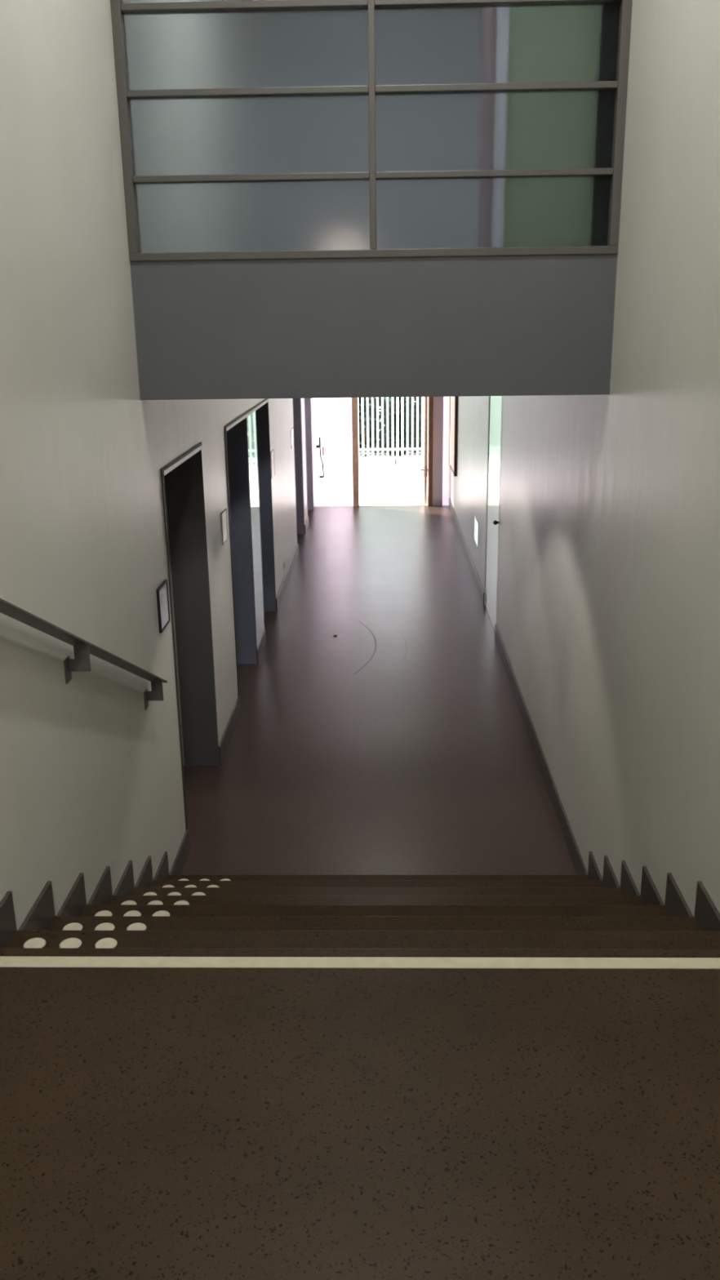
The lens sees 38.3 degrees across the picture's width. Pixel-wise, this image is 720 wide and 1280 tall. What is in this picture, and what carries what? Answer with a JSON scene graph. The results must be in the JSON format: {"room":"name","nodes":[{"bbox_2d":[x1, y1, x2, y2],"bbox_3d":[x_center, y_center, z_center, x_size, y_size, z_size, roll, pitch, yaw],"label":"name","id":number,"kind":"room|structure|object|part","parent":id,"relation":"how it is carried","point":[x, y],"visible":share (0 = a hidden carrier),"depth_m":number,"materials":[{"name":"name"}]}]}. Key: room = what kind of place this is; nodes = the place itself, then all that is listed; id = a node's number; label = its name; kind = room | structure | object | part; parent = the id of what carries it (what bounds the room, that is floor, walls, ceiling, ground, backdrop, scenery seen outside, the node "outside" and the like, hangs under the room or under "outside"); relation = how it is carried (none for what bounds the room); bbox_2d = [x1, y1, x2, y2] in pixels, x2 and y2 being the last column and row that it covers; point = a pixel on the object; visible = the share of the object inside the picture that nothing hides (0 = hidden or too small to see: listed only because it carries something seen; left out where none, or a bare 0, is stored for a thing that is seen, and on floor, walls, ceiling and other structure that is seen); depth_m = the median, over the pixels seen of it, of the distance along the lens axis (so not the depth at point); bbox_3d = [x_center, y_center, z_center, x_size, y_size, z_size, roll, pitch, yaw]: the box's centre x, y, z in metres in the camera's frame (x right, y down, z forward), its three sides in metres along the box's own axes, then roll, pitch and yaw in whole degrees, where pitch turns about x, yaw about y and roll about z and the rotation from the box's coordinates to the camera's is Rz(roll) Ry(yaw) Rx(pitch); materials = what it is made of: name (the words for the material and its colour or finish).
{"room":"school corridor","nodes":[
{"label":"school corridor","id":0,"kind":"room"},
{"bbox_2d":[0,0,315,930],"bbox_3d":[-1.216,-1.889,6.642,0.340,5.800,21.750,0,17,1],"label":"wall","id":1,"kind":"structure","parent":0,"point":[91,777],"depth_m":4.09,"materials":[{"name":"paint"}]},
{"bbox_2d":[0,598,167,710],"bbox_3d":[-1.075,-0.036,3.221,0.094,1.883,3.725,0,17,1],"label":"handrail","id":2,"kind":"object","parent":1,"relation":"attached to","point":[82,648],"visible":1,"depth_m":3.89,"materials":[{"name":"metal"}]},
{"bbox_3d":[-1.101,0.112,3.904,0.006,0.092,0.060,0,17,1],"label":"wall plate","id":3,"kind":"part","parent":2,"relation":"part of","materials":[{"name":"paint"}]},
{"bbox_3d":[-1.068,0.297,5.175,0.006,0.092,0.060,0,17,1],"label":"wall plate","id":4,"kind":"part","parent":2,"relation":"part of","materials":[{"name":"paint"}]},
{"bbox_2d":[0,516,308,947],"bbox_3d":[-1.033,0.443,6.371,0.014,1.500,19.860,0,17,1],"label":"baseboard","id":5,"kind":"structure","parent":1,"relation":"attached to","point":[42,913],"depth_m":4.36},
{"bbox_2d":[155,579,170,633],"bbox_3d":[-1.057,-0.184,5.569,0.014,0.237,0.227,0,17,1],"label":"framed notice","id":6,"kind":"object","parent":1,"relation":"attached to","point":[162,597],"visible":1,"depth_m":5.55,"materials":[{"name":"white paper"}]},
{"bbox_2d":[160,442,219,830],"bbox_3d":[-1.181,-0.009,6.503,0.306,2.290,1.268,0,17,1],"label":"door","id":7,"kind":"structure","parent":1,"relation":"in","point":[182,479],"depth_m":7.07,"materials":[{"name":"grey metal"}]},
{"bbox_3d":[-1.048,-1.082,6.182,0.011,0.026,1.240,0,17,1],"label":"casing","id":8,"kind":"part","parent":7,"relation":"part of","materials":[{"name":"metal"}]},
{"bbox_2d":[221,508,227,545],"bbox_3d":[-1.009,-0.845,7.720,0.008,0.230,0.230,0,17,1],"label":"door sign","id":9,"kind":"object","parent":1,"relation":"attached to","point":[224,515],"visible":1,"depth_m":7.71,"materials":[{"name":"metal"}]},
{"bbox_2d":[224,412,257,696],"bbox_3d":[-1.130,-0.688,8.694,0.306,2.290,1.238,0,17,1],"label":"door","id":10,"kind":"structure","parent":1,"relation":"in","point":[235,432],"depth_m":9.24,"materials":[{"name":"paint"}]},
{"bbox_3d":[-0.997,-1.761,8.373,0.011,0.026,1.210,0,17,1],"label":"casing","id":11,"kind":"part","parent":10,"relation":"part of","materials":[{"name":"metal"}]},
{"bbox_2d":[245,406,264,649],"bbox_3d":[-0.962,-1.034,9.567,0.010,2.150,0.640,0,17,1],"label":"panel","id":12,"kind":"object","parent":1,"relation":"attached to","point":[251,414],"visible":0.95,"depth_m":9.52,"materials":[{"name":"glass"}]},
{"bbox_2d":[254,398,276,611],"bbox_3d":[-1.089,-1.231,10.447,0.306,2.290,1.208,0,17,1],"label":"door frame","id":13,"kind":"structure","parent":1,"relation":"in","point":[262,419],"depth_m":11.01,"materials":[{"name":"paint"}]},
{"bbox_3d":[-0.956,-2.304,10.126,0.011,0.026,1.180,0,17,1],"label":"casing","id":14,"kind":"part","parent":13,"relation":"part of","materials":[{"name":"metal"}]},
{"bbox_2d":[270,448,275,479],"bbox_3d":[-0.932,-1.882,11.073,0.006,0.280,0.300,0,17,1],"label":"wall sign","id":15,"kind":"object","parent":1,"relation":"attached to","point":[273,468],"visible":1,"depth_m":11.09,"materials":[{"name":"white plastic"}]},
{"bbox_2d":[290,427,293,448],"bbox_3d":[-0.876,-2.619,13.435,0.006,0.230,0.330,0,17,1],"label":"wall sign","id":16,"kind":"object","parent":1,"relation":"attached to","point":[292,429],"visible":1,"depth_m":13.46,"materials":[{"name":"white plastic"}]},
{"bbox_2d":[293,398,304,533],"bbox_3d":[-0.999,-2.453,14.458,0.297,2.250,1.320,0,17,1],"label":"door frame","id":17,"kind":"structure","parent":1,"relation":"in","point":[296,402],"depth_m":15.11,"materials":[{"name":"paint"}]},
{"bbox_2d":[304,398,313,510],"bbox_3d":[-0.954,-3.052,16.392,0.297,2.250,1.350,0,17,1],"label":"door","id":18,"kind":"structure","parent":1,"relation":"in","point":[307,401],"depth_m":17.08,"materials":[{"name":"paint"}]},
{"bbox_2d":[0,947,719,1279],"bbox_3d":[-0.041,2.478,-0.007,2.295,1.360,6.519,0,17,1],"label":"floor","id":19,"kind":"structure","parent":0,"point":[157,1123],"depth_m":2.28,"materials":[{"name":"stone"}]},
{"bbox_2d":[0,956,719,968],"bbox_3d":[0.022,0.883,2.838,2.263,0.002,0.048,0,17,1],"label":"strip","id":20,"kind":"object","parent":19,"relation":"on","point":[5,962],"visible":1,"depth_m":2.84,"materials":[{"name":"beige"}]},
{"bbox_2d":[129,253,617,399],"bbox_3d":[0.064,-1.533,5.076,2.295,0.657,0.220,0,17,1],"label":"wall","id":21,"kind":"structure","parent":0,"point":[491,325],"depth_m":4.97,"materials":[{"name":"grey paint"}]},
{"bbox_2d":[110,0,632,261],"bbox_3d":[0.043,-2.993,4.539,2.295,2.480,0.082,0,17,1],"label":"window","id":22,"kind":"structure","parent":21,"relation":"in","point":[250,129],"depth_m":4.74,"materials":[{"name":"glass"}]},
{"bbox_3d":[-1.084,-2.989,4.566,0.042,2.414,0.082,0,17,1],"label":"frame","id":23,"kind":"part","parent":22,"relation":"part of","materials":[{"name":"grey metal"}]},
{"bbox_3d":[-0.515,-2.988,4.569,1.103,0.328,0.008,0,17,1],"label":"pane","id":24,"kind":"part","parent":22,"relation":"part of","materials":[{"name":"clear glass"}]},
{"bbox_3d":[-0.510,-2.655,4.672,1.103,0.321,0.008,0,17,1],"label":"pane","id":25,"kind":"part","parent":22,"relation":"part of","materials":[{"name":"clear glass"}]},
{"bbox_3d":[-0.506,-2.320,4.776,1.103,0.333,0.008,0,17,1],"label":"pane","id":26,"kind":"part","parent":22,"relation":"part of","materials":[{"name":"clear glass"}]},
{"bbox_3d":[-0.501,-1.987,4.879,1.103,0.317,0.008,0,17,1],"label":"pane","id":27,"kind":"part","parent":22,"relation":"part of","materials":[{"name":"clear glass"}]},
{"bbox_3d":[0.043,-2.993,4.539,2.295,2.480,0.082,0,17,1],"label":"frame","id":28,"kind":"part","parent":22,"relation":"part of","materials":[{"name":"grey metal"}]},
{"bbox_3d":[0.619,-1.993,4.851,1.094,0.317,0.008,0,17,1],"label":"pane","id":29,"kind":"part","parent":22,"relation":"part of","materials":[{"name":"clear glass"}]},
{"bbox_3d":[0.614,-2.326,4.748,1.094,0.333,0.008,0,17,1],"label":"pane","id":30,"kind":"part","parent":22,"relation":"part of","materials":[{"name":"clear glass"}]},
{"bbox_3d":[0.610,-2.662,4.644,1.094,0.321,0.008,0,17,1],"label":"pane","id":31,"kind":"part","parent":22,"relation":"part of","materials":[{"name":"clear glass"}]},
{"bbox_3d":[1.169,-3.002,4.510,0.042,2.414,0.082,0,17,1],"label":"frame","id":32,"kind":"part","parent":22,"relation":"part of","materials":[{"name":"grey metal"}]},
{"bbox_2d":[181,505,577,875],"bbox_3d":[0.237,-0.347,11.661,2.975,0.150,12.554,0,17,1],"label":"floor","id":33,"kind":"structure","parent":0,"point":[397,742],"depth_m":7.94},
{"bbox_2d":[5,875,719,949],"bbox_3d":[0.061,1.229,4.309,2.293,1.190,2.468,0,17,1],"label":"staircase","id":34,"kind":"structure","parent":33,"relation":"on","point":[535,912],"depth_m":3.69,"materials":[{"name":"stone"}]},
{"bbox_2d":[23,937,45,947],"bbox_3d":[-1.017,0.950,3.240,0.068,0.004,0.068,0,17,1],"label":"stud","id":35,"kind":"object","parent":34,"relation":"on","point":[34,942],"visible":0.73,"depth_m":3.24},
{"bbox_2d":[59,937,81,948],"bbox_3d":[-0.904,0.949,3.237,0.068,0.004,0.068,0,17,1],"label":"stud","id":36,"kind":"object","parent":34,"relation":"on","point":[75,943],"visible":0.74,"depth_m":3.24,"materials":[{"name":"white plastic"}]},
{"bbox_2d":[62,922,82,930],"bbox_3d":[-1.006,1.008,3.627,0.068,0.004,0.068,0,17,1],"label":"stud","id":37,"kind":"object","parent":34,"relation":"on","point":[74,926],"visible":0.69,"depth_m":3.63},
{"bbox_2d":[94,910,112,915],"bbox_3d":[-0.995,1.066,4.014,0.068,0.004,0.068,0,17,1],"label":"stud","id":38,"kind":"object","parent":34,"relation":"on","point":[104,913],"visible":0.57,"depth_m":4.02,"materials":[{"name":"white plastic"}]},
{"bbox_2d":[94,922,114,930],"bbox_3d":[-0.893,1.007,3.624,0.068,0.004,0.068,0,17,1],"label":"stud","id":39,"kind":"object","parent":34,"relation":"on","point":[106,926],"visible":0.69,"depth_m":3.63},
{"bbox_2d":[94,937,117,948],"bbox_3d":[-0.792,0.949,3.235,0.068,0.004,0.068,0,17,1],"label":"stud","id":40,"kind":"object","parent":34,"relation":"on","point":[105,943],"visible":0.79,"depth_m":3.23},
{"bbox_2d":[121,900,136,904],"bbox_3d":[-0.983,1.124,4.401,0.068,0.004,0.068,0,17,1],"label":"stud","id":41,"kind":"object","parent":34,"relation":"on","point":[127,902],"visible":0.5,"depth_m":4.41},
{"bbox_2d":[123,910,141,915],"bbox_3d":[-0.882,1.065,4.011,0.068,0.004,0.068,0,17,1],"label":"stud","id":42,"kind":"object","parent":34,"relation":"on","point":[133,913],"visible":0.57,"depth_m":4.02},
{"bbox_2d":[126,922,146,930],"bbox_3d":[-0.781,1.007,3.622,0.068,0.004,0.068,0,17,1],"label":"stud","id":43,"kind":"object","parent":34,"relation":"on","point":[138,926],"visible":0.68,"depth_m":3.62,"materials":[{"name":"white plastic"}]},
{"bbox_2d":[142,892,156,895],"bbox_3d":[-0.972,1.182,4.788,0.068,0.004,0.068,0,17,1],"label":"stud","id":44,"kind":"object","parent":34,"relation":"on","point":[147,893],"visible":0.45,"depth_m":4.80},
{"bbox_2d":[147,900,163,904],"bbox_3d":[-0.870,1.123,4.398,0.068,0.004,0.068,0,17,1],"label":"stud","id":45,"kind":"object","parent":34,"relation":"on","point":[154,902],"visible":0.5,"depth_m":4.41,"materials":[{"name":"white plastic"}]},
{"bbox_2d":[152,910,169,915],"bbox_3d":[-0.770,1.065,4.008,0.068,0.004,0.068,0,17,1],"label":"stud","id":46,"kind":"object","parent":34,"relation":"on","point":[162,913],"visible":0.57,"depth_m":4.01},
{"bbox_2d":[162,884,173,887],"bbox_3d":[-0.960,1.240,5.175,0.068,0.004,0.068,0,17,1],"label":"stud","id":47,"kind":"object","parent":34,"relation":"on","point":[166,886],"visible":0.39,"depth_m":5.19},
{"bbox_2d":[167,892,181,895],"bbox_3d":[-0.859,1.182,4.785,0.068,0.004,0.068,0,17,1],"label":"stud","id":48,"kind":"object","parent":34,"relation":"on","point":[171,893],"visible":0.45,"depth_m":4.79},
{"bbox_2d":[173,900,189,904],"bbox_3d":[-0.758,1.123,4.395,0.068,0.004,0.068,0,17,1],"label":"stud","id":49,"kind":"object","parent":34,"relation":"on","point":[180,902],"visible":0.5,"depth_m":4.41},
{"bbox_2d":[184,884,196,887],"bbox_3d":[-0.847,1.240,5.172,0.068,0.004,0.068,0,17,1],"label":"stud","id":50,"kind":"object","parent":34,"relation":"on","point":[188,886],"visible":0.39,"depth_m":5.19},
{"bbox_2d":[191,892,205,895],"bbox_3d":[-0.747,1.181,4.782,0.068,0.004,0.068,0,17,1],"label":"stud","id":51,"kind":"object","parent":34,"relation":"on","point":[195,893],"visible":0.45,"depth_m":4.79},
{"bbox_2d":[207,884,218,887],"bbox_3d":[-0.735,1.239,5.169,0.068,0.004,0.068,0,17,1],"label":"stud","id":52,"kind":"object","parent":34,"relation":"on","point":[211,886],"visible":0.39,"depth_m":5.19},
{"bbox_2d":[432,396,443,506],"bbox_3d":[0.341,-5.070,16.851,2.295,5.800,0.200,0,17,1],"label":"wall","id":53,"kind":"structure","parent":0,"point":[437,437],"depth_m":17.32,"materials":[{"name":"paint"}]},
{"bbox_2d":[311,396,433,506],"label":"door","id":54,"kind":"structure","parent":53,"relation":"in","point":[335,420],"depth_m":17.39,"materials":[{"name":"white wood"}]},
{"bbox_3d":[-0.696,-3.300,17.317,0.075,0.170,0.065,0,17,1],"label":"lever handle","id":55,"kind":"part","parent":54,"relation":"part of","materials":[{"name":"metal"}]},
{"bbox_3d":[-0.644,-2.985,17.394,0.081,0.521,0.101,0,17,1],"label":"pull handle","id":56,"kind":"part","parent":54,"relation":"part of","materials":[{"name":"paint"}]},
{"bbox_3d":[-0.079,-3.450,17.300,0.100,2.450,0.120,0,17,1],"label":"mullion post","id":57,"kind":"part","parent":54,"relation":"part of","materials":[{"name":"orange wood"}]},
{"bbox_3d":[1.116,-2.874,17.618,0.169,0.190,0.140,0,17,1],"label":"lever handle","id":58,"kind":"part","parent":54,"relation":"part of","materials":[{"name":"silver metal"}]},
{"bbox_3d":[1.178,-3.457,17.268,0.075,2.450,0.120,0,17,1],"label":"post","id":59,"kind":"part","parent":54,"relation":"part of","materials":[{"name":"brown wood"}]},
{"bbox_2d":[442,396,449,505],"bbox_3d":[1.444,-3.462,17.271,0.128,2.450,0.020,0,17,1],"label":"window","id":60,"kind":"structure","parent":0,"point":[446,468],"depth_m":17.37,"materials":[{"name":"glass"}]},
{"bbox_2d":[449,0,719,915],"bbox_3d":[1.418,-1.904,6.576,0.340,5.800,21.750,0,17,1],"label":"wall","id":61,"kind":"structure","parent":0,"point":[608,611],"depth_m":4.42,"materials":[{"name":"paint"}]},
{"bbox_2d":[448,396,457,476],"bbox_3d":[1.459,-3.335,16.200,0.046,1.360,1.320,0,17,1],"label":"notice board","id":62,"kind":"object","parent":61,"relation":"attached to","point":[453,420],"visible":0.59,"depth_m":15.97,"materials":[{"name":"brown wood"}]},
{"bbox_3d":[1.464,-3.335,16.200,0.036,1.280,1.240,0,17,1],"label":"board panel","id":63,"kind":"part","parent":62,"relation":"part of","materials":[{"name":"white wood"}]},
{"bbox_2d":[474,515,478,547],"bbox_3d":[1.396,-1.304,12.433,0.006,0.290,0.520,0,17,1],"label":"wall sign","id":64,"kind":"object","parent":61,"relation":"attached to","point":[476,522],"visible":1,"depth_m":12.43,"materials":[{"name":"white plastic"}]},
{"bbox_2d":[484,395,502,631],"bbox_3d":[1.353,-1.438,10.518,0.110,2.580,1.240,0,17,1],"label":"door","id":65,"kind":"structure","parent":61,"relation":"in","point":[495,420],"depth_m":10.56,"materials":[{"name":"white plastic"}]},
{"bbox_2d":[448,497,719,931],"bbox_3d":[1.266,0.188,7.097,0.014,1.500,21.500,0,17,1],"label":"baseboard","id":66,"kind":"structure","parent":61,"relation":"attached to","point":[707,916],"depth_m":5.31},
{"label":"outside","id":67,"kind":"structure","parent":0,"visible":0},
{"bbox_2d":[315,397,427,506],"bbox_3d":[0.740,-6.259,30.820,28.000,0.200,27.400,0,17,1],"label":"ground","id":68,"kind":"structure","parent":67,"point":[380,484],"depth_m":20.13,"materials":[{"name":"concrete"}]},
{"bbox_2d":[359,399,376,461],"bbox_3d":[0.047,-4.667,23.054,0.736,1.372,0.693,0,17,1],"label":"shrub","id":69,"kind":"object","parent":68,"relation":"on","point":[360,416],"visible":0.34,"depth_m":23.02,"materials":[{"name":"green plant"}]},
{"bbox_3d":[0.084,-4.454,23.118,0.418,0.926,0.446,-7,18,-18],"label":"stem","id":70,"kind":"part","parent":69,"relation":"part of","materials":[{"name":"green plant"}]},
{"bbox_2d":[358,396,421,454],"bbox_3d":[1.096,-5.149,24.141,5.213,1.700,1.024,0,17,1],"label":"hedge","id":71,"kind":"object","parent":68,"relation":"on","point":[415,397],"visible":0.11,"depth_m":24.00,"materials":[{"name":"green plant"}]},
{"bbox_2d":[357,396,428,464],"bbox_3d":[0.216,-4.662,21.962,5.050,2.000,0.137,0,17,1],"label":"picket fence","id":72,"kind":"object","parent":68,"relation":"on","point":[417,448],"visible":0.16,"depth_m":21.96,"materials":[{"name":"white paint"}]},
{"bbox_3d":[0.224,-4.066,22.117,5.050,0.050,0.033,0,17,1],"label":"rail","id":73,"kind":"part","parent":72,"relation":"part of","materials":[{"name":"white paint"}]},
{"bbox_3d":[0.226,-3.899,22.168,5.050,0.050,0.033,0,17,1],"label":"rail","id":74,"kind":"part","parent":72,"relation":"part of","materials":[{"name":"white paint"}]},
{"bbox_2d":[383,396,411,459],"bbox_3d":[0.815,-4.817,22.934,0.678,1.734,0.764,-6,18,-15],"label":"shrub","id":75,"kind":"object","parent":68,"relation":"on","point":[410,402],"visible":0.33,"depth_m":22.80,"materials":[{"name":"green plant"}]},
{"bbox_2d":[383,396,416,464],"bbox_3d":[0.822,-4.694,22.352,1.104,1.816,0.582,0,17,1],"label":"tree","id":76,"kind":"object","parent":68,"relation":"on","point":[399,397],"visible":0.06,"depth_m":22.26,"materials":[{"name":"green plant"}]},
{"bbox_2d":[413,396,421,447],"bbox_3d":[1.665,-4.884,22.851,0.971,1.864,0.777,0,17,1],"label":"shrub","id":77,"kind":"object","parent":68,"relation":"on","point":[420,397],"visible":0.05,"depth_m":22.82,"materials":[{"name":"green plant"}]}
]}

